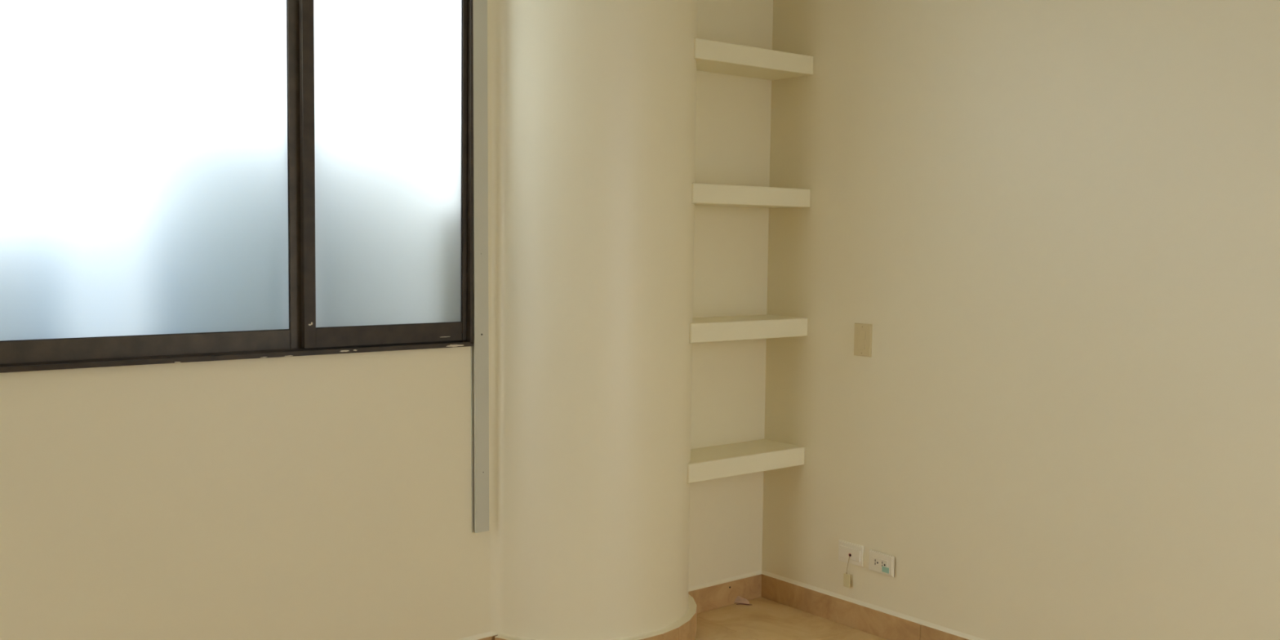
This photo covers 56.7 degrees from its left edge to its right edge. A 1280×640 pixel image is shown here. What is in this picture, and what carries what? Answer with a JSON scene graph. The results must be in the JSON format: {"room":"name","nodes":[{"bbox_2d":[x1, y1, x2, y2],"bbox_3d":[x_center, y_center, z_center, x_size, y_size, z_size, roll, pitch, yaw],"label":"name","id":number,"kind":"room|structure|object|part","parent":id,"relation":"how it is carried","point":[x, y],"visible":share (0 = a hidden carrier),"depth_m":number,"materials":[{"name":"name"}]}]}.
{"room":"empty room","nodes":[
{"label":"empty room","id":0,"kind":"room"},
{"bbox_2d":[0,0,492,639],"bbox_3d":[-1.566,-0.038,2.829,3.610,2.650,0.077,-3,5,-39],"label":"wall","id":1,"kind":"structure","parent":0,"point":[324,496],"depth_m":3.23,"materials":[{"name":"beige paint"}]},
{"bbox_2d":[0,0,473,373],"bbox_3d":[-1.435,-0.563,2.878,2.350,1.367,0.083,-3,5,-39],"label":"window","id":2,"kind":"structure","parent":1,"relation":"attached to","point":[181,180],"depth_m":3.19,"materials":[{"name":"white glass"}]},
{"bbox_3d":[-1.646,-0.550,2.726,1.749,1.224,0.005,-3,5,-39],"label":"frosted pane","id":3,"kind":"part","parent":2,"relation":"part of","materials":[{"name":"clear glass"}]},
{"bbox_3d":[-1.639,-0.548,2.732,1.828,1.320,0.022,-3,5,-39],"label":"sash","id":4,"kind":"part","parent":2,"relation":"part of","materials":[{"name":"brown metal"}]},
{"bbox_3d":[-0.732,-0.587,3.442,0.526,1.318,0.022,-3,5,-39],"label":"sash","id":5,"kind":"part","parent":2,"relation":"part of","materials":[{"name":"brown metal"}]},
{"bbox_3d":[-0.725,-0.590,3.448,0.483,1.221,0.005,-3,5,-39],"label":"frosted pane","id":6,"kind":"part","parent":2,"relation":"part of","materials":[{"name":"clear glass"}]},
{"bbox_2d":[456,631,497,639],"bbox_3d":[-1.701,1.093,2.754,3.228,0.101,0.014,-3,5,-39],"label":"baseboard","id":7,"kind":"structure","parent":1,"relation":"attached to","point":[491,635],"depth_m":3.74,"materials":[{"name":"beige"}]},
{"bbox_2d":[471,0,488,533],"bbox_3d":[-0.492,-0.327,3.633,0.054,1.980,0.017,-3,6,-39],"label":"strip","id":8,"kind":"object","parent":1,"relation":"attached to","point":[480,348],"visible":1,"depth_m":3.64,"materials":[{"name":"grey metal"}]},
{"bbox_2d":[489,0,697,639],"bbox_3d":[-0.085,-0.115,3.850,0.793,2.600,0.360,-3,5,-39],"label":"column","id":9,"kind":"structure","parent":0,"point":[593,102],"depth_m":3.68,"materials":[{"name":"beige paint"}]},
{"bbox_2d":[494,593,697,639],"bbox_3d":[-0.056,1.037,3.895,0.806,0.096,0.309,-3,5,-39],"label":"baseboard","id":10,"kind":"structure","parent":9,"relation":"attached to","point":[684,628],"depth_m":3.86,"materials":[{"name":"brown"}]},
{"bbox_2d":[688,0,773,586],"bbox_3d":[0.139,-0.113,4.218,0.790,2.650,0.100,-3,5,-39],"label":"wall","id":11,"kind":"structure","parent":0,"point":[733,116],"depth_m":4.31,"materials":[{"name":"beige paint"}]},
{"bbox_2d":[688,569,761,613],"bbox_3d":[0.301,1.006,4.372,0.420,0.101,0.015,-3,5,-39],"label":"baseboard","id":12,"kind":"structure","parent":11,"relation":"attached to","point":[715,594],"depth_m":4.38,"materials":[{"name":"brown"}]},
{"bbox_2d":[687,439,804,483],"bbox_3d":[0.302,0.497,4.202,0.600,0.066,0.207,-3,5,-39],"label":"wall shelf","id":13,"kind":"object","parent":11,"relation":"attached to","point":[715,462],"visible":0.85,"depth_m":4.17,"materials":[{"name":"beige paint"}]},
{"bbox_2d":[688,314,807,343],"bbox_3d":[0.308,0.029,4.169,0.600,0.066,0.207,-3,5,-39],"label":"wall shelf","id":14,"kind":"object","parent":11,"relation":"attached to","point":[712,329],"visible":0.85,"depth_m":4.11,"materials":[{"name":"beige paint"}]},
{"bbox_2d":[691,182,810,208],"bbox_3d":[0.314,-0.432,4.137,0.600,0.066,0.207,-3,5,-39],"label":"wall shelf","id":15,"kind":"object","parent":11,"relation":"attached to","point":[702,194],"visible":0.85,"depth_m":4.06,"materials":[{"name":"beige paint"}]},
{"bbox_2d":[693,37,813,79],"bbox_3d":[0.320,-0.899,4.105,0.600,0.066,0.207,-3,5,-39],"label":"wall shelf","id":16,"kind":"object","parent":11,"relation":"attached to","point":[712,56],"visible":0.85,"depth_m":4.06,"materials":[{"name":"beige paint"}]},
{"bbox_2d":[694,596,887,639],"bbox_3d":[-0.077,1.312,1.716,4.700,0.150,4.050,-3,5,-39],"label":"floor","id":17,"kind":"structure","parent":0,"point":[764,619],"depth_m":4.17,"materials":[{"name":"brown tile"}]},
{"bbox_2d":[734,595,750,604],"bbox_3d":[0.371,1.040,4.413,0.090,0.026,0.042,1,4,2],"label":"paper scrap","id":18,"kind":"object","parent":17,"relation":"on","point":[739,599],"visible":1,"depth_m":4.40,"materials":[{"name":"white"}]},
{"bbox_2d":[761,0,1279,639],"bbox_3d":[1.694,-0.013,3.074,0.150,2.650,4.050,-3,5,-39],"label":"wall","id":19,"kind":"structure","parent":0,"point":[1055,224],"depth_m":3.58,"materials":[{"name":"beige paint"}]},
{"bbox_2d":[838,539,864,567],"bbox_3d":[0.736,0.817,4.154,0.014,0.074,0.112,-3,5,-39],"label":"outlet","id":20,"kind":"object","parent":19,"relation":"attached to","point":[855,552],"visible":1,"depth_m":4.14,"materials":[{"name":"beige plastic"}]},
{"bbox_2d":[843,556,849,587],"bbox_3d":[0.724,0.880,4.156,0.007,0.112,0.027,-2,5,-32],"label":"tag","id":21,"kind":"object","parent":20,"relation":"hanging from","point":[846,576],"visible":1,"depth_m":4.16,"materials":[{"name":"beige plastic"}]},
{"bbox_2d":[853,322,872,357],"bbox_3d":[0.765,0.068,4.081,0.010,0.113,0.075,-3,5,-39],"label":"light switch","id":22,"kind":"object","parent":19,"relation":"attached to","point":[863,331],"visible":1,"depth_m":4.08,"materials":[{"name":"beige plastic"}]},
{"bbox_2d":[760,569,984,639],"bbox_3d":[1.636,1.112,3.083,0.014,0.101,3.700,-3,5,-39],"label":"baseboard","id":23,"kind":"structure","parent":19,"relation":"attached to","point":[877,620],"depth_m":4.16,"materials":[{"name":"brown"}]},
{"bbox_2d":[868,549,894,577],"bbox_3d":[0.821,0.830,4.046,0.011,0.071,0.112,-2,5,-35],"label":"power socket","id":24,"kind":"object","parent":19,"relation":"attached to","point":[880,562],"visible":1,"depth_m":4.04,"materials":[{"name":"beige plastic"}]}
]}

